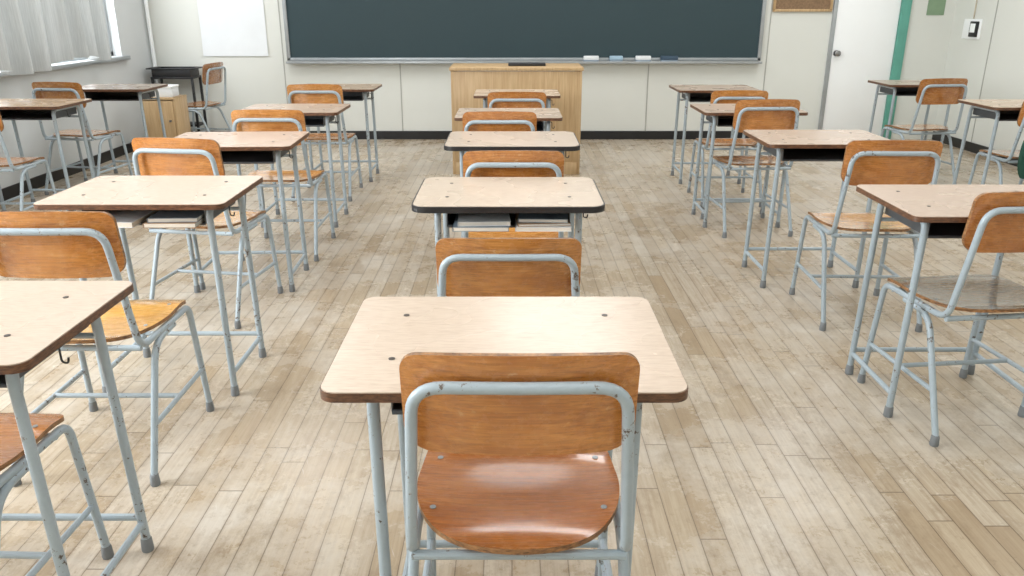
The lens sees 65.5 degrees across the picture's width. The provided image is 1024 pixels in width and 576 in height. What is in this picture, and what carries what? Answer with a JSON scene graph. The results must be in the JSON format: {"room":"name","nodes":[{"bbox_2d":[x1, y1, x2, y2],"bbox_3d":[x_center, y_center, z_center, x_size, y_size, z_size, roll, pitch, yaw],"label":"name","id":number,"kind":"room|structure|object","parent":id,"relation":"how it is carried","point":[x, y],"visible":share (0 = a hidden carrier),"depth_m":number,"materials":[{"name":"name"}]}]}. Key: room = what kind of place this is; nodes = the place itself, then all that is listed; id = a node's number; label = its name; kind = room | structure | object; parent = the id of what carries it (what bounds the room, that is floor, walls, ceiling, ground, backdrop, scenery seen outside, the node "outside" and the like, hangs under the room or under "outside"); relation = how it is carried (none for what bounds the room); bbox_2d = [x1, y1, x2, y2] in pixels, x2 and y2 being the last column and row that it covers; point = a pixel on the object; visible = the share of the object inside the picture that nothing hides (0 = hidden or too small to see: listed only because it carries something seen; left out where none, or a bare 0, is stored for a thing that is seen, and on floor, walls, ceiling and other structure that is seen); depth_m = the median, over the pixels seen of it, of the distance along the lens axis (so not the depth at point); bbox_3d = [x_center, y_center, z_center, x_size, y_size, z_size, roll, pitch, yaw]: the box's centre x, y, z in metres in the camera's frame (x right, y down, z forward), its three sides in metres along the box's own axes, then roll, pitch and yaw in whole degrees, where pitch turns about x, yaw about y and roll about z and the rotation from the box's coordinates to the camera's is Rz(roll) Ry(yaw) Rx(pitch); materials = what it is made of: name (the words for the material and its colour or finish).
{"room":"classroom","nodes":[
{"label":"classroom","id":0,"kind":"room"},
{"bbox_2d":[0,0,155,188],"bbox_3d":[-3.720,-1.256,3.120,0.200,2.900,9.920,0,20,0],"label":"wall","id":1,"kind":"structure","parent":0,"point":[127,21],"depth_m":6.93,"materials":[{"name":"white paint"}]},
{"bbox_2d":[0,0,111,74],"bbox_3d":[-3.480,-1.714,3.689,0.170,1.682,7.700,0,20,0],"label":"curtain","id":2,"kind":"object","parent":1,"relation":"hanging from","point":[35,35],"visible":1,"depth_m":5.99,"materials":[{"name":"fabric"}]},
{"bbox_2d":[0,56,130,77],"bbox_3d":[-3.605,-0.599,3.056,0.070,0.034,9.340,0,20,0],"label":"trim","id":3,"kind":"structure","parent":1,"relation":"attached to","point":[118,58],"depth_m":6.63,"materials":[{"name":"metal"}]},
{"bbox_2d":[1,142,132,200],"bbox_3d":[-3.612,0.074,3.581,0.014,0.085,9.900,0,20,0],"label":"baseboard","id":4,"kind":"structure","parent":1,"relation":"attached to","point":[9,192],"depth_m":6.31,"materials":[{"name":"black"}]},
{"bbox_2d":[57,0,113,62],"bbox_3d":[-3.720,-2.501,5.999,0.050,1.585,2.385,0,20,0],"label":"window","id":5,"kind":"structure","parent":1,"relation":"in","point":[105,11],"depth_m":7.25,"materials":[{"name":"metal"}]},
{"bbox_2d":[144,0,159,83],"bbox_3d":[-3.580,-2.893,7.749,0.036,2.890,0.036,0,20,0],"label":"pipe","id":6,"kind":"object","parent":1,"relation":"attached to","point":[145,1],"visible":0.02,"depth_m":7.88,"materials":[{"name":"white metal"}]},
{"bbox_2d":[0,139,1023,575],"bbox_3d":[0.375,0.158,3.621,8.390,0.100,10.320,0,20,0],"label":"floor","id":7,"kind":"structure","parent":0,"point":[775,460],"depth_m":2.73,"materials":[{"name":"beige wood"}]},
{"bbox_2d":[0,114,61,210],"bbox_3d":[-3.110,-0.743,4.803,0.432,0.807,0.478,0,20,0],"label":"chair","id":8,"kind":"object","parent":7,"relation":"on","point":[7,161],"visible":0.82,"depth_m":4.77,"materials":[{"name":"grey paint"}]},
{"bbox_2d":[0,99,94,210],"bbox_3d":[-3.120,-0.860,5.261,0.607,0.721,0.453,0,20,0],"label":"school desk","id":9,"kind":"object","parent":7,"relation":"on","point":[10,109],"visible":0.88,"depth_m":5.20,"materials":[{"name":"metal"}]},
{"bbox_2d":[0,107,76,119],"bbox_3d":[-3.120,-1.152,5.187,0.403,0.075,0.306,0,20,0],"label":"tray","id":10,"kind":"object","parent":9,"relation":"on","point":[5,114],"depth_m":5.23,"materials":[{"name":"grey metal"}]},
{"bbox_2d":[0,413,113,575],"bbox_3d":[-1.226,0.370,1.667,0.432,0.807,0.478,1,20,2],"label":"chair","id":11,"kind":"object","parent":7,"relation":"on","point":[11,447],"visible":0.86,"depth_m":1.77,"materials":[{"name":"grey paint"}]},
{"bbox_2d":[0,281,153,575],"bbox_3d":[-1.157,0.397,1.719,0.607,0.721,0.453,0,20,0],"label":"school desk","id":12,"kind":"object","parent":7,"relation":"on","point":[37,318],"visible":1,"depth_m":1.65,"materials":[{"name":"beige wood"}]},
{"bbox_2d":[0,326,87,387],"bbox_3d":[-1.157,0.105,1.645,0.403,0.075,0.306,0,20,0],"label":"tray","id":13,"kind":"object","parent":12,"relation":"on","point":[80,335],"depth_m":1.58,"materials":[{"name":"beige wood"}]},
{"bbox_2d":[32,82,132,194],"bbox_3d":[-3.182,-1.129,5.892,0.432,0.807,0.478,3,20,8],"label":"chair","id":14,"kind":"object","parent":7,"relation":"on","point":[41,90],"visible":0.85,"depth_m":5.75,"materials":[{"name":"grey paint"}]},
{"bbox_2d":[0,211,214,486],"bbox_3d":[-1.235,0.115,2.386,0.432,0.807,0.478,0,20,0],"label":"chair","id":15,"kind":"object","parent":7,"relation":"on","point":[33,244],"visible":0.65,"depth_m":2.15,"materials":[{"name":"grey paint"}]},
{"bbox_2d":[81,84,167,176],"bbox_3d":[-3.050,-1.221,6.278,0.607,0.721,0.453,0,20,0],"label":"school desk","id":16,"kind":"object","parent":7,"relation":"on","point":[96,92],"visible":0.78,"depth_m":6.21,"materials":[{"name":"beige wood"}]},
{"bbox_2d":[85,91,154,100],"bbox_3d":[-3.050,-1.513,6.205,0.403,0.075,0.306,0,20,0],"label":"tray","id":17,"kind":"object","parent":16,"relation":"on","point":[95,96],"depth_m":6.25,"materials":[{"name":"grey metal"}]},
{"bbox_2d":[33,176,265,396],"bbox_3d":[-1.215,0.000,2.838,0.607,0.721,0.453,0,20,0],"label":"school desk","id":18,"kind":"object","parent":7,"relation":"on","point":[214,195],"visible":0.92,"depth_m":2.72,"materials":[{"name":"beige wood"}]},
{"bbox_2d":[103,210,158,227],"bbox_3d":[-1.310,-0.244,2.693,0.170,0.018,0.240,1,20,2],"label":"notebook","id":19,"kind":"object","parent":18,"relation":"in","point":[124,218],"visible":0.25,"depth_m":2.66,"materials":[{"name":"white paper"}]},
{"bbox_2d":[82,202,235,224],"bbox_3d":[-1.215,-0.292,2.765,0.403,0.075,0.306,0,20,0],"label":"tray","id":20,"kind":"object","parent":18,"relation":"on","point":[216,212],"depth_m":2.72,"materials":[{"name":"grey metal"}]},
{"bbox_2d":[142,217,204,227],"bbox_3d":[-1.110,-0.243,2.694,0.170,0.016,0.250,0,20,0],"label":"notebook","id":21,"kind":"object","parent":18,"relation":"in","point":[145,224],"visible":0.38,"depth_m":2.58,"materials":[{"name":"paper"}]},
{"bbox_2d":[147,210,203,222],"bbox_3d":[-1.108,-0.260,2.693,0.160,0.014,0.240,-1,20,-3],"label":"notebook","id":22,"kind":"object","parent":21,"relation":"on","point":[161,216],"visible":0.5,"depth_m":2.60,"materials":[{"name":"paper"}]},
{"bbox_2d":[142,95,190,137],"bbox_3d":[-3.140,-1.468,7.246,0.310,0.540,0.310,0,20,0],"label":"base cabinet","id":23,"kind":"object","parent":7,"relation":"on","point":[175,112],"visible":0.44,"depth_m":7.11,"materials":[{"name":"brown wood"}]},
{"bbox_2d":[154,84,178,96],"bbox_3d":[-3.130,-1.772,7.149,0.220,0.097,0.170,0,20,0],"label":"box","id":24,"kind":"object","parent":23,"relation":"on","point":[171,90],"visible":0.48,"depth_m":7.08,"materials":[{"name":"white cardboard"}]},
{"bbox_2d":[150,75,207,131],"bbox_3d":[-3.330,-1.794,8.001,0.412,0.650,0.240,0,20,0],"label":"metal rack","id":25,"kind":"object","parent":7,"relation":"on","point":[198,124],"visible":0.43,"depth_m":7.93,"materials":[{"name":"black metal"}]},
{"bbox_2d":[146,66,202,76],"bbox_3d":[-3.330,-2.140,7.878,0.480,0.084,0.245,0,20,0],"label":"tray","id":26,"kind":"object","parent":25,"relation":"on","point":[158,71],"visible":0.93,"depth_m":7.78,"materials":[{"name":"black plastic"}]},
{"bbox_2d":[150,75,199,78],"bbox_3d":[-3.330,-2.092,7.895,0.410,0.018,0.240,0,20,0],"label":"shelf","id":27,"kind":"object","parent":25,"relation":"attached to","point":[198,76],"depth_m":7.78,"materials":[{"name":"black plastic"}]},
{"bbox_2d":[190,122,205,126],"bbox_3d":[-3.330,-1.658,8.049,0.410,0.018,0.240,0,20,0],"label":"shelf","id":28,"kind":"object","parent":25,"relation":"attached to","point":[197,124],"depth_m":7.96,"materials":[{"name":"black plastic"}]},
{"bbox_2d":[132,137,282,328],"bbox_3d":[-1.349,-0.291,3.531,0.432,0.807,0.478,3,20,8],"label":"chair","id":29,"kind":"object","parent":7,"relation":"on","point":[152,156],"visible":0.6,"depth_m":3.29,"materials":[{"name":"grey paint"}]},
{"bbox_2d":[187,62,232,131],"bbox_3d":[-2.975,-1.740,7.613,0.478,0.807,0.432,3,20,8],"label":"chair","id":30,"kind":"object","parent":7,"relation":"on","point":[212,73],"visible":0.74,"depth_m":7.51,"materials":[{"name":"grey paint"}]},
{"bbox_2d":[174,131,309,292],"bbox_3d":[-1.300,-0.363,3.861,0.607,0.721,0.453,-1,20,-2],"label":"school desk","id":31,"kind":"object","parent":7,"relation":"on","point":[265,147],"visible":0.7,"depth_m":3.79,"materials":[{"name":"beige wood"}]},
{"bbox_2d":[221,150,288,163],"bbox_3d":[-1.301,-0.655,3.787,0.403,0.075,0.306,-1,20,-2],"label":"tray","id":32,"kind":"object","parent":31,"relation":"on","point":[229,157],"depth_m":3.78,"materials":[{"name":"grey metal"}]},
{"bbox_2d":[231,109,335,260],"bbox_3d":[-1.266,-0.604,4.412,0.432,0.807,0.478,0,20,0],"label":"chair","id":33,"kind":"object","parent":7,"relation":"on","point":[249,120],"visible":0.71,"depth_m":4.22,"materials":[{"name":"grey paint"}]},
{"bbox_2d":[241,104,350,227],"bbox_3d":[-1.330,-0.763,4.987,0.607,0.721,0.453,0,20,0],"label":"school desk","id":34,"kind":"object","parent":7,"relation":"on","point":[316,115],"visible":0.62,"depth_m":4.93,"materials":[{"name":"metal"}]},
{"bbox_2d":[305,116,334,126],"bbox_3d":[-1.330,-1.055,4.913,0.403,0.075,0.306,0,20,0],"label":"tray","id":35,"kind":"object","parent":34,"relation":"on","point":[310,121],"depth_m":4.95,"materials":[{"name":"grey metal"}]},
{"bbox_2d":[287,84,362,201],"bbox_3d":[-1.350,-1.072,5.731,0.432,0.807,0.478,0,20,0],"label":"chair","id":36,"kind":"object","parent":7,"relation":"on","point":[297,93],"visible":0.72,"depth_m":5.47,"materials":[{"name":"grey paint"}]},
{"bbox_2d":[307,84,381,181],"bbox_3d":[-1.340,-1.221,6.278,0.607,0.721,0.453,0,20,0],"label":"school desk","id":37,"kind":"object","parent":7,"relation":"on","point":[351,92],"visible":0.62,"depth_m":6.24,"materials":[{"name":"metal"}]},
{"bbox_2d":[343,92,368,100],"bbox_3d":[-1.340,-1.513,6.205,0.403,0.075,0.306,0,20,0],"label":"tray","id":38,"kind":"object","parent":37,"relation":"on","point":[347,96],"depth_m":6.32,"materials":[{"name":"grey metal"}]},
{"bbox_2d":[461,111,536,237],"bbox_3d":[-0.063,-0.577,4.337,0.432,0.807,0.478,0,20,0],"label":"chair","id":39,"kind":"object","parent":7,"relation":"on","point":[480,120],"visible":0.27,"depth_m":4.03,"materials":[{"name":"grey paint"}]},
{"bbox_2d":[320,297,687,575],"bbox_3d":[-0.013,0.432,1.620,0.607,0.721,0.453,0,20,0],"label":"school desk","id":40,"kind":"object","parent":7,"relation":"on","point":[365,367],"visible":0.68,"depth_m":1.50,"materials":[{"name":"beige wood"}]},
{"bbox_2d":[391,403,402,414],"bbox_3d":[-0.013,0.140,1.546,0.403,0.075,0.306,0,20,0],"label":"tray","id":41,"kind":"object","parent":40,"relation":"on","point":[396,408],"depth_m":1.41,"materials":[{"name":"grey metal"}]},
{"bbox_2d":[411,177,604,296],"bbox_3d":[-0.012,0.009,2.813,0.614,0.721,0.460,0,20,0],"label":"school desk","id":42,"kind":"object","parent":7,"relation":"on","point":[449,196],"visible":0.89,"depth_m":2.62,"materials":[{"name":"beige wood"}]},
{"bbox_2d":[452,213,508,231],"bbox_3d":[-0.100,-0.229,2.655,0.180,0.014,0.250,0,20,0],"label":"notebook","id":43,"kind":"object","parent":42,"relation":"in","point":[455,228],"visible":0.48,"depth_m":2.54,"materials":[{"name":"paper"}]},
{"bbox_2d":[458,213,510,226],"bbox_3d":[-0.095,-0.244,2.657,0.170,0.014,0.240,-1,20,-3],"label":"notebook","id":44,"kind":"object","parent":43,"relation":"on","point":[464,219],"visible":0.61,"depth_m":2.57,"materials":[{"name":"white paper"}]},
{"bbox_2d":[447,213,569,227],"bbox_3d":[-0.012,-0.283,2.739,0.403,0.075,0.306,0,20,0],"label":"tray","id":45,"kind":"object","parent":42,"relation":"on","point":[450,216],"depth_m":2.65,"materials":[{"name":"grey metal"}]},
{"bbox_2d":[515,219,571,231],"bbox_3d":[0.100,-0.229,2.655,0.180,0.014,0.250,0,20,0],"label":"notebook","id":46,"kind":"object","parent":42,"relation":"in","point":[539,228],"visible":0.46,"depth_m":2.54,"materials":[{"name":"white paper"}]},
{"bbox_2d":[514,213,570,226],"bbox_3d":[0.095,-0.241,2.655,0.170,0.009,0.240,-1,20,-4],"label":"notebook","id":47,"kind":"object","parent":46,"relation":"on","point":[516,215],"visible":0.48,"depth_m":2.54,"materials":[{"name":"paper"}]},
{"bbox_2d":[518,213,567,222],"bbox_3d":[0.105,-0.253,2.656,0.160,0.012,0.230,1,20,3],"label":"notebook","id":48,"kind":"object","parent":47,"relation":"on","point":[523,217],"visible":0.46,"depth_m":2.56,"materials":[{"name":"paper"}]},
{"bbox_2d":[435,238,581,296],"bbox_3d":[-0.009,0.161,2.339,0.432,0.752,0.478,0,20,0],"label":"chair","id":49,"kind":"object","parent":7,"relation":"on","point":[466,267],"visible":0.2,"depth_m":2.06,"materials":[{"name":"grey paint"}]},
{"bbox_2d":[454,108,562,130],"bbox_3d":[-0.020,-0.686,4.770,0.607,0.721,0.453,0,20,0],"label":"school desk","id":50,"kind":"object","parent":7,"relation":"on","point":[544,115],"visible":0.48,"depth_m":4.70,"materials":[{"name":"beige wood"}]},
{"bbox_2d":[537,121,543,130],"bbox_3d":[-0.020,-0.978,4.697,0.403,0.075,0.306,0,20,0],"label":"tray","id":51,"kind":"object","parent":50,"relation":"on","point":[540,124],"depth_m":4.69,"materials":[{"name":"grey metal"}]},
{"bbox_2d":[444,131,579,237],"bbox_3d":[0.000,-0.366,3.871,0.614,0.721,0.460,0,20,0],"label":"school desk","id":52,"kind":"object","parent":7,"relation":"on","point":[462,141],"visible":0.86,"depth_m":3.66,"materials":[{"name":"beige wood"}]},
{"bbox_2d":[463,150,563,237],"bbox_3d":[0.005,-0.193,3.253,0.432,0.807,0.478,0,20,0],"label":"chair","id":53,"kind":"object","parent":7,"relation":"on","point":[488,163],"visible":0.35,"depth_m":2.96,"materials":[{"name":"grey paint"}]},
{"bbox_2d":[449,63,583,173],"bbox_3d":[0.035,-1.414,6.629,1.060,0.851,0.490,0,20,0],"label":"lectern","id":54,"kind":"object","parent":7,"relation":"on","point":[466,78],"visible":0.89,"depth_m":6.32,"materials":[{"name":"brown wood"}]},
{"bbox_2d":[508,62,545,65],"bbox_3d":[0.120,-1.812,6.445,0.300,0.020,0.140,0,20,0],"label":"folder","id":55,"kind":"object","parent":54,"relation":"on","point":[509,63],"visible":1,"depth_m":6.38,"materials":[{"name":"black plastic"}]},
{"bbox_2d":[488,92,545,107],"bbox_3d":[0.032,-0.948,5.404,0.432,0.791,0.478,0,20,0],"label":"chair","id":56,"kind":"object","parent":7,"relation":"on","point":[495,99],"visible":0.19,"depth_m":5.10,"materials":[{"name":"grey paint"}]},
{"bbox_2d":[473,89,560,122],"bbox_3d":[0.035,-1.070,5.854,0.607,0.721,0.453,0,20,0],"label":"school desk","id":57,"kind":"object","parent":7,"relation":"on","point":[479,93],"visible":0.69,"depth_m":5.79,"materials":[{"name":"beige wood"}]},
{"bbox_2d":[399,352,639,575],"bbox_3d":[0.012,0.415,1.540,0.432,0.807,0.478,0,20,0],"label":"chair","id":58,"kind":"object","parent":7,"relation":"on","point":[517,465],"visible":1,"depth_m":1.31,"materials":[{"name":"brown wood"}]},
{"bbox_2d":[669,85,758,183],"bbox_3d":[1.540,-1.194,6.203,0.607,0.721,0.453,0,20,0],"label":"school desk","id":59,"kind":"object","parent":7,"relation":"on","point":[691,93],"visible":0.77,"depth_m":6.15,"materials":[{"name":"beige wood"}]},
{"bbox_2d":[682,93,711,101],"bbox_3d":[1.540,-1.486,6.129,0.403,0.075,0.306,0,20,0],"label":"tray","id":60,"kind":"object","parent":59,"relation":"on","point":[693,97],"depth_m":6.25,"materials":[{"name":"grey metal"}]},
{"bbox_2d":[687,90,767,206],"bbox_3d":[1.514,-1.004,5.575,0.432,0.783,0.478,0,20,0],"label":"chair","id":61,"kind":"object","parent":7,"relation":"on","point":[722,96],"visible":0.69,"depth_m":5.48,"materials":[{"name":"grey paint"}]},
{"bbox_2d":[690,104,807,227],"bbox_3d":[1.436,-0.763,4.987,0.607,0.721,0.453,0,20,0],"label":"school desk","id":62,"kind":"object","parent":7,"relation":"on","point":[721,115],"visible":0.41,"depth_m":4.93,"materials":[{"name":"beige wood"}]},
{"bbox_2d":[706,116,733,126],"bbox_3d":[1.436,-1.055,4.913,0.403,0.075,0.306,0,20,0],"label":"tray","id":63,"kind":"object","parent":62,"relation":"on","point":[721,121],"depth_m":4.95,"materials":[{"name":"grey metal"}]},
{"bbox_2d":[700,99,799,237],"bbox_3d":[1.457,-0.761,4.855,0.432,0.807,0.478,-1,20,-4],"label":"chair","id":64,"kind":"object","parent":7,"relation":"on","point":[754,114],"visible":0.83,"depth_m":4.62,"materials":[{"name":"grey paint"}]},
{"bbox_2d":[742,130,889,287],"bbox_3d":[1.464,-0.385,3.922,0.607,0.721,0.453,0,20,0],"label":"school desk","id":65,"kind":"object","parent":7,"relation":"on","point":[785,145],"visible":0.74,"depth_m":3.86,"materials":[{"name":"beige wood"}]},
{"bbox_2d":[763,145,845,160],"bbox_3d":[1.464,-0.677,3.849,0.403,0.075,0.306,0,20,0],"label":"tray","id":66,"kind":"object","parent":65,"relation":"on","point":[788,154],"depth_m":3.86,"materials":[{"name":"grey metal"}]},
{"bbox_2d":[789,140,942,332],"bbox_3d":[1.539,-0.273,3.479,0.432,0.807,0.478,1,20,2],"label":"chair","id":67,"kind":"object","parent":7,"relation":"on","point":[864,161],"visible":0.88,"depth_m":3.24,"materials":[{"name":"grey paint"}]},
{"bbox_2d":[868,80,950,143],"bbox_3d":[3.290,-1.338,6.608,0.607,0.721,0.453,0,20,0],"label":"school desk","id":68,"kind":"object","parent":7,"relation":"on","point":[888,87],"visible":0.49,"depth_m":6.53,"materials":[{"name":"beige wood"}]},
{"bbox_2d":[880,86,918,95],"bbox_3d":[3.290,-1.630,6.534,0.403,0.075,0.306,0,20,0],"label":"tray","id":69,"kind":"object","parent":68,"relation":"on","point":[900,91],"depth_m":6.61,"materials":[{"name":"grey metal"}]},
{"bbox_2d":[880,78,967,183],"bbox_3d":[3.163,-1.224,6.160,0.432,0.807,0.478,-3,20,-8],"label":"chair","id":70,"kind":"object","parent":7,"relation":"on","point":[937,91],"visible":0.91,"depth_m":5.92,"materials":[{"name":"grey paint"}]},
{"bbox_2d":[845,184,1023,417],"bbox_3d":[1.500,0.052,2.692,0.607,0.721,0.453,0,20,0],"label":"school desk","id":71,"kind":"object","parent":7,"relation":"on","point":[932,210],"visible":0.78,"depth_m":2.66,"materials":[{"name":"beige wood"}]},
{"bbox_2d":[885,207,965,237],"bbox_3d":[1.500,-0.240,2.619,0.403,0.075,0.306,0,20,0],"label":"tray","id":72,"kind":"object","parent":71,"relation":"on","point":[936,230],"depth_m":2.58,"materials":[{"name":"grey metal"}]},
{"bbox_2d":[857,191,1023,446],"bbox_3d":[1.511,0.035,2.612,0.432,0.807,0.478,-2,20,-6],"label":"chair","id":73,"kind":"object","parent":7,"relation":"on","point":[995,221],"visible":0.99,"depth_m":2.51,"materials":[{"name":"grey paint"}]},
{"bbox_2d":[952,99,1023,184],"bbox_3d":[3.270,-0.846,5.223,0.607,0.721,0.453,0,20,0],"label":"school desk","id":74,"kind":"object","parent":7,"relation":"on","point":[997,109],"visible":0.83,"depth_m":5.14,"materials":[{"name":"beige wood"}]},
{"bbox_2d":[973,108,1019,120],"bbox_3d":[3.270,-1.138,5.149,0.403,0.075,0.306,0,20,0],"label":"tray","id":75,"kind":"object","parent":74,"relation":"on","point":[1005,115],"depth_m":5.20,"materials":[{"name":"grey metal"}]},
{"bbox_2d":[968,102,1023,183],"bbox_3d":[3.300,-0.845,5.128,0.432,0.783,0.478,0,20,0],"label":"chair","id":76,"kind":"object","parent":7,"relation":"on","point":[1013,153],"visible":0.66,"depth_m":5.05,"materials":[{"name":"grey paint"}]},
{"bbox_2d":[1017,141,1023,178],"bbox_3d":[3.250,-0.915,4.841,0.320,0.486,0.186,0,20,0],"label":"cloth bag","id":77,"kind":"object","parent":76,"relation":"hanging from","point":[1020,166],"visible":1,"depth_m":4.84,"materials":[{"name":"green fabric"}]},
{"bbox_2d":[148,0,956,138],"bbox_3d":[0.375,-2.948,7.888,8.390,2.900,0.200,0,20,0],"label":"wall","id":78,"kind":"structure","parent":0,"point":[614,96],"depth_m":8.07,"materials":[{"name":"beige paint"}]},
{"bbox_2d":[197,0,267,55],"bbox_3d":[-2.770,-2.751,7.841,0.650,0.900,0.009,0,20,0],"label":"paper sheet","id":79,"kind":"object","parent":78,"relation":"attached to","point":[228,27],"visible":1,"depth_m":7.90,"materials":[{"name":"white paper"}]},
{"bbox_2d":[277,0,287,103],"bbox_3d":[-2.300,-2.813,7.828,0.010,2.515,0.004,0,20,0],"label":"trim","id":80,"kind":"structure","parent":78,"relation":"attached to","point":[277,0],"depth_m":7.98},
{"bbox_2d":[399,64,402,130],"bbox_3d":[-1.130,-1.946,8.136,0.010,0.675,0.004,0,20,0],"label":"trim","id":81,"kind":"structure","parent":78,"relation":"attached to","point":[399,64],"depth_m":8.13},
{"bbox_2d":[191,131,748,138],"bbox_3d":[-0.230,-1.586,8.257,6.740,0.085,0.014,0,20,0],"label":"baseboard","id":82,"kind":"structure","parent":78,"relation":"attached to","point":[360,134],"depth_m":8.25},
{"bbox_2d":[282,0,766,63],"bbox_3d":[0.120,-2.833,7.763,4.745,1.240,0.108,0,20,0],"label":"chalkboard","id":83,"kind":"object","parent":78,"relation":"attached to","point":[316,31],"visible":0.95,"depth_m":7.89,"materials":[{"name":"metal"}]},
{"bbox_2d":[583,56,598,60],"bbox_3d":[0.789,-2.285,7.946,0.150,0.064,0.052,0,20,0],"label":"eraser","id":84,"kind":"object","parent":83,"relation":"on","point":[586,58],"visible":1,"depth_m":7.92,"materials":[{"name":"white fabric"}]},
{"bbox_2d":[609,56,622,60],"bbox_3d":[1.039,-2.285,7.946,0.130,0.064,0.052,0,20,0],"label":"eraser","id":85,"kind":"object","parent":83,"relation":"on","point":[611,58],"visible":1,"depth_m":7.92,"materials":[{"name":"blue fabric"}]},
{"bbox_2d":[635,56,650,60],"bbox_3d":[1.309,-2.285,7.946,0.150,0.064,0.052,0,20,0],"label":"eraser","id":86,"kind":"object","parent":83,"relation":"on","point":[637,58],"visible":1,"depth_m":7.92,"materials":[{"name":"white fabric"}]},
{"bbox_2d":[660,56,677,60],"bbox_3d":[1.568,-2.285,7.946,0.170,0.064,0.052,0,20,0],"label":"eraser","id":87,"kind":"object","parent":83,"relation":"on","point":[662,58],"visible":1,"depth_m":7.92,"materials":[{"name":"blue fabric"}]},
{"bbox_2d":[645,64,648,130],"bbox_3d":[1.380,-1.946,8.136,0.010,0.675,0.004,0,20,0],"label":"trim","id":88,"kind":"structure","parent":78,"relation":"attached to","point":[648,64],"depth_m":8.13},
{"bbox_2d":[763,0,772,90],"bbox_3d":[2.560,-2.813,7.828,0.010,2.515,0.004,0,20,0],"label":"trim","id":89,"kind":"structure","parent":78,"relation":"attached to","point":[772,0],"depth_m":7.96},
{"bbox_2d":[772,0,833,11],"bbox_3d":[2.860,-3.099,7.714,0.585,0.795,0.026,0,20,0],"label":"notice board","id":90,"kind":"object","parent":78,"relation":"attached to","point":[778,5],"visible":1,"depth_m":7.82,"materials":[{"name":"brown wood"}]},
{"bbox_2d":[818,0,912,139],"bbox_3d":[3.542,-2.550,7.888,0.755,2.150,0.106,0,20,0],"label":"door","id":91,"kind":"structure","parent":78,"relation":"in","point":[867,39],"depth_m":7.99,"materials":[{"name":"paint"}]},
{"bbox_2d":[926,0,945,14],"bbox_3d":[4.180,-2.885,7.800,0.170,0.400,0.006,0,20,0],"label":"notice sheet","id":92,"kind":"object","parent":78,"relation":"attached to","point":[935,7],"visible":1,"depth_m":7.84,"materials":[{"name":"green paper"}]},
{"bbox_2d":[935,0,1023,149],"bbox_3d":[4.470,-1.256,3.120,0.200,2.900,9.920,0,20,0],"label":"wall","id":93,"kind":"structure","parent":0,"point":[966,58],"depth_m":7.29,"materials":[{"name":"beige paint"}]},
{"bbox_2d":[961,19,982,39],"bbox_3d":[4.351,-2.438,7.496,0.039,0.176,0.313,0,20,0],"label":"wall switch","id":94,"kind":"object","parent":93,"relation":"attached to","point":[972,27],"visible":1,"depth_m":7.49,"materials":[{"name":"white plastic"}]},
{"bbox_2d":[932,131,1017,166],"bbox_3d":[4.362,0.074,3.581,0.014,0.085,9.900,0,20,0],"label":"baseboard","id":95,"kind":"structure","parent":93,"relation":"attached to","point":[956,142],"depth_m":7.61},
{"bbox_2d":[971,0,998,141],"bbox_3d":[4.368,-2.573,7.151,0.004,2.515,0.012,0,20,0],"label":"trim","id":96,"kind":"structure","parent":93,"relation":"attached to","point":[998,0],"depth_m":7.32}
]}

